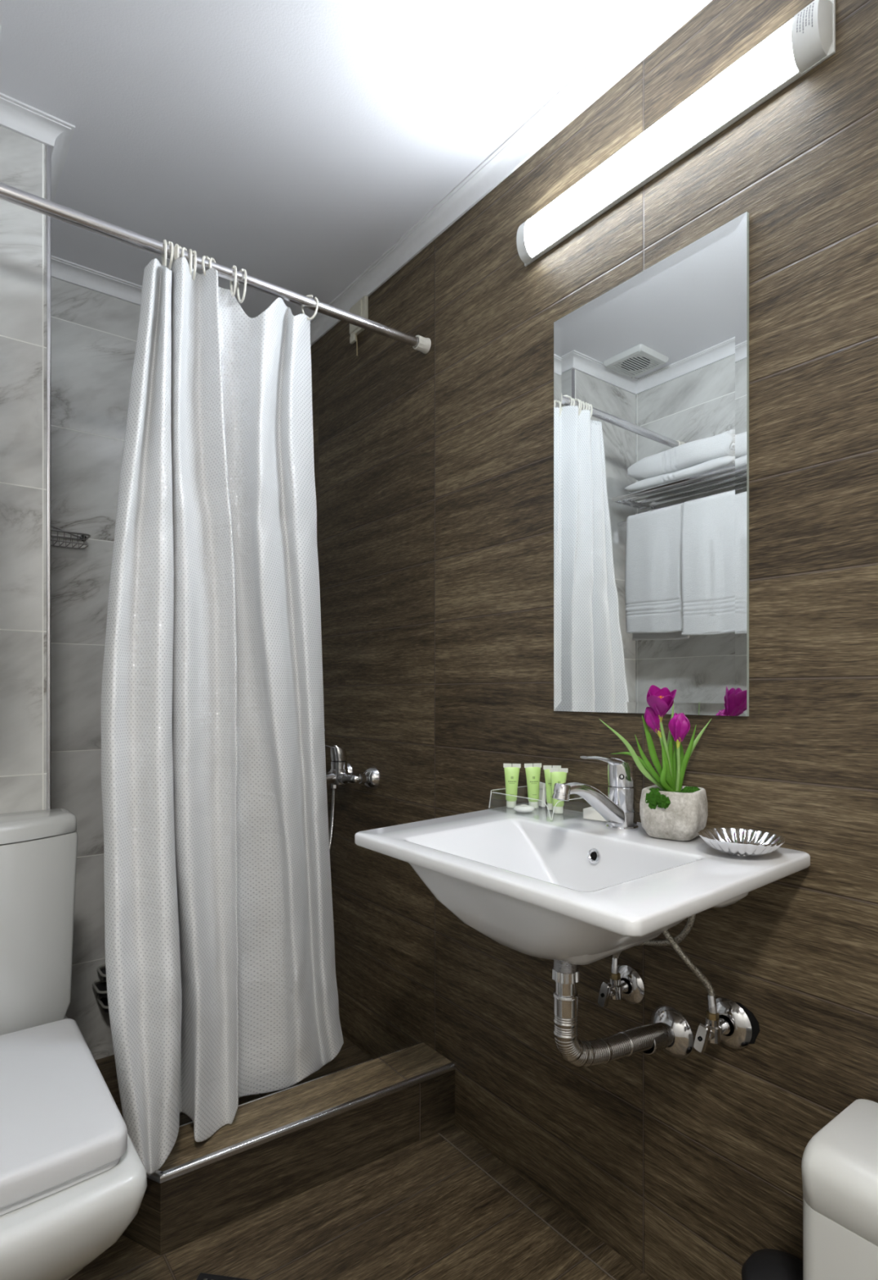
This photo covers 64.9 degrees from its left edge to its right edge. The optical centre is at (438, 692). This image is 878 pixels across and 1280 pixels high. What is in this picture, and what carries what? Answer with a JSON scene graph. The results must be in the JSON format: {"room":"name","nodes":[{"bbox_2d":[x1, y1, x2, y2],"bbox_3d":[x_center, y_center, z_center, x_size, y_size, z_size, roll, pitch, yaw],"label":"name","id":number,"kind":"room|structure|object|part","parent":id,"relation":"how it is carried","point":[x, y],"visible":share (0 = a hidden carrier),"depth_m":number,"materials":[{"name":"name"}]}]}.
{"room":"bathroom","nodes":[
{"label":"bathroom","id":0,"kind":"room"},
{"bbox_2d":[0,125,46,813],"bbox_3d":[-1.156,-0.066,1.517,0.458,2.443,0.515,0,0,-38],"label":"wall","id":1,"kind":"structure","parent":0,"point":[23,159],"depth_m":1.42,"materials":[{"name":"tile"}]},
{"bbox_2d":[46,145,50,809],"bbox_3d":[-0.821,-0.046,1.451,0.008,2.205,0.010,0,0,-38],"label":"trim","id":2,"kind":"structure","parent":1,"relation":"attached to","point":[48,148],"depth_m":1.45,"materials":[{"name":"silver metal"}]},
{"bbox_2d":[0,0,711,346],"bbox_3d":[0.001,-1.168,0.767,1.179,0.038,3.115,0,0,-38],"label":"trim","id":3,"kind":"structure","parent":1,"relation":"attached to","point":[663,18],"depth_m":1.47,"materials":[{"name":"paint"}]},
{"bbox_2d":[50,276,140,1060],"bbox_3d":[-1.024,-0.066,2.019,1.279,2.443,0.120,0,0,-38],"label":"wall","id":4,"kind":"structure","parent":0,"point":[94,334],"depth_m":1.96,"materials":[{"name":"tile"}]},
{"bbox_2d":[50,524,90,549],"bbox_3d":[-1.034,-0.439,1.880,0.151,0.070,0.087,0,0,-38],"label":"wire shelf","id":5,"kind":"object","parent":4,"relation":"attached to","point":[83,538],"visible":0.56,"depth_m":1.90,"materials":[{"name":"silver metal"}]},
{"bbox_2d":[92,964,108,1012],"bbox_3d":[-0.909,0.800,1.957,0.124,0.182,0.110,0,0,-38],"label":"rack","id":6,"kind":"object","parent":4,"relation":"attached to","point":[100,988],"visible":0.25,"depth_m":1.93,"materials":[{"name":"black metal"}]},
{"bbox_3d":[-0.911,0.835,1.960,0.109,0.010,0.087,0,0,-38],"label":"tray plate","id":7,"kind":"part","parent":6,"relation":"part of","materials":[{"name":"black plastic"}]},
{"bbox_3d":[-0.909,0.795,1.967,0.097,0.010,0.079,0,0,-38],"label":"tray plate","id":8,"kind":"part","parent":6,"relation":"part of","materials":[{"name":"black plastic"}]},
{"bbox_3d":[-0.904,0.877,1.961,0.097,0.010,0.095,0,0,-38],"label":"tray plate","id":9,"kind":"part","parent":6,"relation":"part of","materials":[{"name":"black plastic"}]},
{"bbox_2d":[0,0,657,320],"bbox_3d":[-0.326,-1.247,0.528,2.227,0.120,3.335,0,0,-38],"label":"ceiling","id":10,"kind":"structure","parent":0,"point":[291,144],"depth_m":1.40,"materials":[{"name":"paint"}]},
{"bbox_2d":[68,1124,613,1279],"bbox_3d":[-0.326,1.116,0.528,2.227,0.120,3.335,0,0,-38],"label":"floor","id":11,"kind":"structure","parent":0,"point":[422,1210],"depth_m":1.33,"materials":[{"name":"brown wood"}]},
{"bbox_2d":[0,808,146,1279],"bbox_3d":[-0.745,0.648,1.098,0.391,0.816,0.642,0,0,-38],"label":"toilet","id":12,"kind":"object","parent":11,"relation":"on","point":[73,1179],"visible":1,"depth_m":1.06,"materials":[{"name":"ceramic"}]},
{"bbox_3d":[-0.895,0.264,1.293,0.386,0.039,0.150,0,0,-38],"label":"cistern lid","id":13,"kind":"part","parent":12,"relation":"part of","materials":[{"name":"ceramic"}]},
{"bbox_3d":[-0.709,0.645,1.051,0.354,0.040,0.443,0,0,-38],"label":"seat","id":14,"kind":"part","parent":12,"relation":"part of","materials":[{"name":"plastic"}]},
{"bbox_3d":[-0.743,0.867,1.096,0.389,0.378,0.636,0,0,-38],"label":"bowl","id":15,"kind":"part","parent":12,"relation":"part of","materials":[{"name":"ceramic"}]},
{"bbox_2d":[195,1272,250,1279],"bbox_3d":[-0.383,1.054,1.184,0.120,0.004,0.120,0,0,9],"label":"floor drain","id":16,"kind":"object","parent":11,"relation":"on","point":[202,1276],"visible":1,"depth_m":1.24,"materials":[{"name":"black metal"}]},
{"bbox_2d":[119,1041,455,1255],"bbox_3d":[-0.368,0.981,1.508,0.887,0.150,0.294,0,0,-21],"label":"kerb","id":17,"kind":"object","parent":11,"relation":"on","point":[277,1147],"visible":0.59,"depth_m":1.47,"materials":[{"name":"brown wood"}]},
{"bbox_2d":[741,1248,802,1279],"bbox_3d":[0.490,0.935,0.979,0.112,0.241,0.112,0,0,-38],"label":"canister","id":18,"kind":"object","parent":11,"relation":"on","point":[763,1264],"visible":0.88,"depth_m":0.99,"materials":[{"name":"plastic"}]},
{"bbox_2d":[800,1098,877,1279],"bbox_3d":[0.567,0.806,0.816,0.208,0.495,0.214,0,0,-38],"label":"bin","id":19,"kind":"object","parent":11,"relation":"on","point":[839,1162],"visible":1,"depth_m":0.83,"materials":[{"name":"plastic"}]},
{"bbox_2d":[310,0,877,1279],"bbox_3d":[0.516,-0.066,1.162,0.120,2.443,3.315,0,0,-38],"label":"wall","id":20,"kind":"structure","parent":0,"point":[433,470],"depth_m":1.28,"materials":[{"name":"brown wood"}]},
{"bbox_2d":[0,182,431,354],"bbox_3d":[-0.506,-0.892,1.426,1.178,0.038,0.038,0,0,-36],"label":"shower rod","id":21,"kind":"object","parent":20,"relation":"attached to","point":[9,193],"visible":0.91,"depth_m":1.40,"materials":[{"name":"silver metal"}]},
{"bbox_2d":[161,239,167,266],"bbox_3d":[-0.553,-0.880,1.391,0.005,0.061,0.042,0,0,-29],"label":"curtain ring","id":22,"kind":"object","parent":21,"relation":"hanging from","point":[163,260],"visible":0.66,"depth_m":1.38,"materials":[{"name":"plastic"}]},
{"bbox_2d":[166,241,173,270],"bbox_3d":[-0.547,-0.881,1.396,0.005,0.059,0.042,0,0,-43],"label":"curtain ring","id":23,"kind":"object","parent":21,"relation":"hanging from","point":[168,242],"visible":0.54,"depth_m":1.38,"materials":[{"name":"plastic"}]},
{"bbox_2d":[173,244,178,262],"bbox_3d":[-0.535,-0.880,1.405,0.005,0.061,0.042,0,0,-32],"label":"curtain ring","id":24,"kind":"object","parent":21,"relation":"hanging from","point":[177,245],"visible":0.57,"depth_m":1.39,"materials":[{"name":"plastic"}]},
{"bbox_2d":[173,244,182,259],"bbox_3d":[-0.528,-0.883,1.410,0.005,0.055,0.042,0,0,14],"label":"curtain ring","id":25,"kind":"object","parent":21,"relation":"hanging from","point":[175,246],"visible":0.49,"depth_m":1.39,"materials":[{"name":"plastic"}]},
{"bbox_2d":[181,247,187,257],"bbox_3d":[-0.520,-0.883,1.416,0.005,0.055,0.042,0,0,-3],"label":"curtain ring","id":26,"kind":"object","parent":21,"relation":"hanging from","point":[184,249],"visible":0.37,"depth_m":1.40,"materials":[{"name":"plastic"}]},
{"bbox_2d":[188,248,192,275],"bbox_3d":[-0.513,-0.882,1.421,0.005,0.057,0.042,0,0,-26],"label":"curtain ring","id":27,"kind":"object","parent":21,"relation":"hanging from","point":[189,250],"visible":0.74,"depth_m":1.41,"materials":[{"name":"plastic"}]},
{"bbox_2d":[191,250,196,280],"bbox_3d":[-0.507,-0.881,1.425,0.005,0.059,0.042,0,0,-32],"label":"curtain ring","id":28,"kind":"object","parent":21,"relation":"hanging from","point":[193,252],"visible":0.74,"depth_m":1.41,"materials":[{"name":"plastic"}]},
{"bbox_2d":[101,256,343,1174],"bbox_3d":[-0.446,0.029,1.504,0.188,1.807,0.604,0,0,31],"label":"shower curtain","id":29,"kind":"object","parent":28,"relation":"hanging from","point":[220,942],"visible":1,"depth_m":1.43,"materials":[{"name":"white fabric"}]},
{"bbox_2d":[201,255,209,276],"bbox_3d":[-0.483,-0.885,1.444,0.005,0.051,0.042,0,0,14],"label":"curtain ring","id":30,"kind":"object","parent":21,"relation":"hanging from","point":[203,256],"visible":0.59,"depth_m":1.43,"materials":[{"name":"plastic"}]},
{"bbox_2d":[208,257,215,268],"bbox_3d":[-0.473,-0.884,1.450,0.005,0.053,0.042,0,0,3],"label":"curtain ring","id":31,"kind":"object","parent":21,"relation":"hanging from","point":[211,260],"visible":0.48,"depth_m":1.43,"materials":[{"name":"plastic"}]},
{"bbox_2d":[229,265,236,297],"bbox_3d":[-0.440,-0.879,1.475,0.005,0.063,0.042,0,0,-32],"label":"curtain ring","id":32,"kind":"object","parent":21,"relation":"hanging from","point":[233,292],"visible":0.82,"depth_m":1.47,"materials":[{"name":"plastic"}]},
{"bbox_2d":[235,268,246,302],"bbox_3d":[-0.425,-0.875,1.486,0.005,0.071,0.042,0,0,-43],"label":"curtain ring","id":33,"kind":"object","parent":21,"relation":"hanging from","point":[242,270],"visible":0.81,"depth_m":1.48,"materials":[{"name":"plastic"}]},
{"bbox_2d":[301,294,318,319],"bbox_3d":[-0.296,-0.882,1.581,0.042,0.057,0.005,0,0,10],"label":"curtain ring","id":34,"kind":"object","parent":21,"relation":"hanging from","point":[308,295],"visible":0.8,"depth_m":1.58,"materials":[{"name":"plastic"}]},
{"bbox_2d":[94,1035,372,1125],"bbox_3d":[-0.587,1.054,1.825,0.821,0.004,0.720,0,0,-38],"label":"shower floor","id":35,"kind":"structure","parent":20,"relation":"attached to","point":[349,1055],"depth_m":1.93,"materials":[{"name":"brown wood"}]},
{"bbox_2d":[324,743,379,854],"bbox_3d":[-0.358,0.337,2.020,0.221,0.403,0.341,0,0,-38],"label":"shower mixer","id":36,"kind":"object","parent":20,"relation":"attached to","point":[340,772],"visible":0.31,"depth_m":1.97,"materials":[{"name":"silver metal"}]},
{"bbox_3d":[-0.354,0.257,1.946,0.139,0.057,0.032,0,0,-38],"label":"bath spout","id":37,"kind":"part","parent":36,"relation":"part of","materials":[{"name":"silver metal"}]},
{"bbox_3d":[-0.315,0.166,1.976,0.112,0.061,0.046,0,0,-38],"label":"lever","id":38,"kind":"part","parent":36,"relation":"part of","materials":[{"name":"silver metal"}]},
{"bbox_2d":[349,295,368,355],"bbox_3d":[-0.237,-1.073,2.030,0.017,0.154,0.085,0,0,-38],"label":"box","id":39,"kind":"object","parent":20,"relation":"attached to","point":[360,308],"visible":0.74,"depth_m":2.02,"materials":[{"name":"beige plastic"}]},
{"bbox_3d":[-0.243,-1.029,2.039,0.005,0.066,0.009,0,0,-38],"label":"cord","id":40,"kind":"part","parent":39,"relation":"part of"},
{"bbox_3d":[-0.235,-1.106,2.032,0.012,0.088,0.085,0,0,-38],"label":"plate","id":41,"kind":"part","parent":39,"relation":"part of","materials":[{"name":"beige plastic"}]},
{"bbox_2d":[438,1124,650,1279],"bbox_3d":[0.709,1.060,0.771,0.050,0.011,2.260,0,0,-38],"label":"trim","id":42,"kind":"structure","parent":20,"relation":"attached to","point":[599,1252],"depth_m":1.41,"materials":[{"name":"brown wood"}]},
{"bbox_2d":[354,803,809,964],"bbox_3d":[0.196,0.317,1.098,0.462,0.162,0.618,0,0,-38],"label":"basin","id":43,"kind":"object","parent":20,"relation":"attached to","point":[571,888],"visible":0.98,"depth_m":0.97,"materials":[{"name":"white ceramic"}]},
{"bbox_2d":[488,786,582,820],"bbox_3d":[0.198,0.215,1.352,0.119,0.039,0.172,0,0,-38],"label":"tray","id":44,"kind":"object","parent":43,"relation":"on","point":[521,786],"visible":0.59,"depth_m":1.30,"materials":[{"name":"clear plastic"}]},
{"bbox_2d":[502,763,520,808],"bbox_3d":[0.148,0.188,1.399,0.029,0.088,0.023,0,0,-38],"label":"toiletry tube","id":45,"kind":"object","parent":44,"relation":"in","point":[511,771],"visible":0.96,"depth_m":1.39,"materials":[{"name":"green plastic"}]},
{"bbox_2d":[513,804,533,813],"bbox_3d":[0.166,0.226,1.347,0.042,0.013,0.042,0,0,-38],"label":"soap","id":46,"kind":"object","parent":44,"relation":"in","point":[520,808],"visible":1,"depth_m":1.33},
{"bbox_2d":[524,763,541,808],"bbox_3d":[0.190,0.187,1.392,0.030,0.090,0.023,0,0,-38],"label":"toiletry tube","id":47,"kind":"object","parent":44,"relation":"in","point":[532,773],"visible":0.93,"depth_m":1.39,"materials":[{"name":"green plastic"}]},
{"bbox_2d":[537,782,546,807],"bbox_3d":[0.207,0.208,1.419,0.014,0.049,0.048,0,0,-17],"label":"packet","id":48,"kind":"object","parent":44,"relation":"in","point":[542,793],"visible":0.41,"depth_m":1.40,"materials":[{"name":"white plastic"}]},
{"bbox_2d":[542,765,560,809],"bbox_3d":[0.225,0.189,1.372,0.027,0.087,0.025,0,0,-38],"label":"toiletry tube","id":49,"kind":"object","parent":44,"relation":"on","point":[546,768],"visible":0.46,"depth_m":1.37,"materials":[{"name":"green plastic"}]},
{"bbox_2d":[549,768,567,813],"bbox_3d":[0.231,0.189,1.333,0.029,0.086,0.023,0,0,-38],"label":"toiletry tube","id":50,"kind":"object","parent":44,"relation":"in","point":[558,776],"visible":0.66,"depth_m":1.33,"materials":[{"name":"green plastic"}]},
{"bbox_2d":[582,806,606,822],"bbox_3d":[0.303,0.225,1.284,0.052,0.019,0.048,0,0,40],"label":"box","id":51,"kind":"object","parent":43,"relation":"on","point":[588,813],"visible":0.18,"depth_m":1.27,"materials":[{"name":"white cardboard"}]},
{"bbox_2d":[551,755,638,831],"bbox_3d":[0.262,0.170,1.156,0.196,0.131,0.055,0,0,-38],"label":"tap","id":52,"kind":"object","parent":43,"relation":"on","point":[618,808],"visible":1,"depth_m":1.17,"materials":[{"name":"silver metal"}]},
{"bbox_3d":[0.257,0.186,1.152,0.147,0.083,0.038,0,0,-38],"label":"spout","id":53,"kind":"part","parent":52,"relation":"part of","materials":[{"name":"silver metal"}]},
{"bbox_3d":[0.277,0.117,1.167,0.094,0.025,0.035,0,0,-38],"label":"lever","id":54,"kind":"part","parent":52,"relation":"part of","materials":[{"name":"silver metal"}]},
{"bbox_2d":[551,960,693,1066],"bbox_3d":[0.292,0.516,1.118,0.288,0.241,0.088,0,0,-38],"label":"drain pipe","id":55,"kind":"object","parent":43,"relation":"attached to","point":[668,1031],"visible":0.97,"depth_m":1.08,"materials":[{"name":"silver metal"}]},
{"bbox_2d":[599,684,711,840],"bbox_3d":[0.354,0.111,1.124,0.150,0.247,0.131,0,0,31],"label":"planter","id":56,"kind":"object","parent":43,"relation":"on","point":[669,810],"visible":1,"depth_m":1.10,"materials":[{"name":"stone"}]},
{"bbox_3d":[0.368,0.106,1.113,0.042,0.121,0.006,0,0,-42],"label":"stem","id":57,"kind":"part","parent":56,"relation":"part of","materials":[{"name":"green plant"}]},
{"bbox_3d":[0.383,0.196,1.127,0.094,0.079,0.094,0,0,36],"label":"pot","id":58,"kind":"part","parent":56,"relation":"part of","materials":[{"name":"stone"}]},
{"bbox_3d":[0.387,0.126,1.119,0.007,0.079,0.017,0,0,8],"label":"stem","id":59,"kind":"part","parent":56,"relation":"part of","materials":[{"name":"green plant"}]},
{"bbox_2d":[697,827,785,857],"bbox_3d":[0.438,0.221,1.001,0.117,0.028,0.117,0,0,-38],"label":"soap dish","id":60,"kind":"object","parent":43,"relation":"on","point":[742,842],"visible":1,"depth_m":1.01,"materials":[{"name":"silver metal"}]},
{"bbox_2d":[597,964,644,1008],"bbox_3d":[0.321,0.539,1.251,0.078,0.068,0.068,0,0,-38],"label":"angle valve","id":61,"kind":"object","parent":20,"relation":"attached to","point":[617,988],"visible":0.99,"depth_m":1.25,"materials":[{"name":"silver metal"}]},
{"bbox_3d":[0.296,0.539,1.232,0.012,0.047,0.024,0,0,-38],"label":"handle","id":62,"kind":"part","parent":61,"relation":"part of","materials":[{"name":"silver metal"}]},
{"bbox_2d":[610,914,695,973],"bbox_3d":[0.361,0.396,1.182,0.019,0.226,0.174,0,0,-34],"label":"supply hose","id":63,"kind":"object","parent":61,"relation":"attached to","point":[615,960],"visible":0.51,"depth_m":1.15,"materials":[{"name":"metal"}]},
{"bbox_2d":[553,212,748,715],"bbox_3d":[0.364,-0.361,1.256,0.006,0.798,0.412,0,0,-38],"label":"wall mirror","id":64,"kind":"object","parent":20,"relation":"attached to","point":[651,373],"visible":1,"depth_m":1.22,"materials":[{"name":"grey mirror"}]},
{"bbox_2d":[515,0,835,266],"bbox_3d":[0.365,-0.963,1.231,0.034,0.085,0.628,0,0,-38],"label":"lamp","id":65,"kind":"object","parent":20,"relation":"attached to","point":[807,39],"visible":1,"depth_m":1.15,"materials":[{"name":"white plastic"}]},
{"bbox_3d":[0.368,-0.924,1.244,0.007,0.009,0.554,0,0,-38],"label":"rail","id":66,"kind":"part","parent":65,"relation":"part of","materials":[{"name":"white plastic"}]},
{"bbox_2d":[795,2,813,32],"bbox_3d":[0.528,-0.970,0.996,0.006,0.036,0.022,0,0,-38],"label":"print","id":67,"kind":"object","parent":65,"relation":"attached to","point":[805,17],"depth_m":0.99},
{"bbox_2d":[693,997,759,1053],"bbox_3d":[0.441,0.536,1.089,0.087,0.078,0.089,0,0,-38],"label":"angle valve","id":68,"kind":"object","parent":20,"relation":"attached to","point":[734,1026],"visible":0.94,"depth_m":1.09,"materials":[{"name":"silver metal"}]},
{"bbox_2d":[662,929,717,1013],"bbox_3d":[0.380,0.394,1.117,0.127,0.224,0.048,0,0,44],"label":"supply hose","id":69,"kind":"object","parent":68,"relation":"attached to","point":[712,1005],"visible":0.56,"depth_m":1.09,"materials":[{"name":"metal"}]},
{"bbox_3d":[0.409,0.536,1.072,0.012,0.047,0.024,0,0,-38],"label":"handle","id":70,"kind":"part","parent":68,"relation":"part of","materials":[{"name":"silver metal"}]}
]}

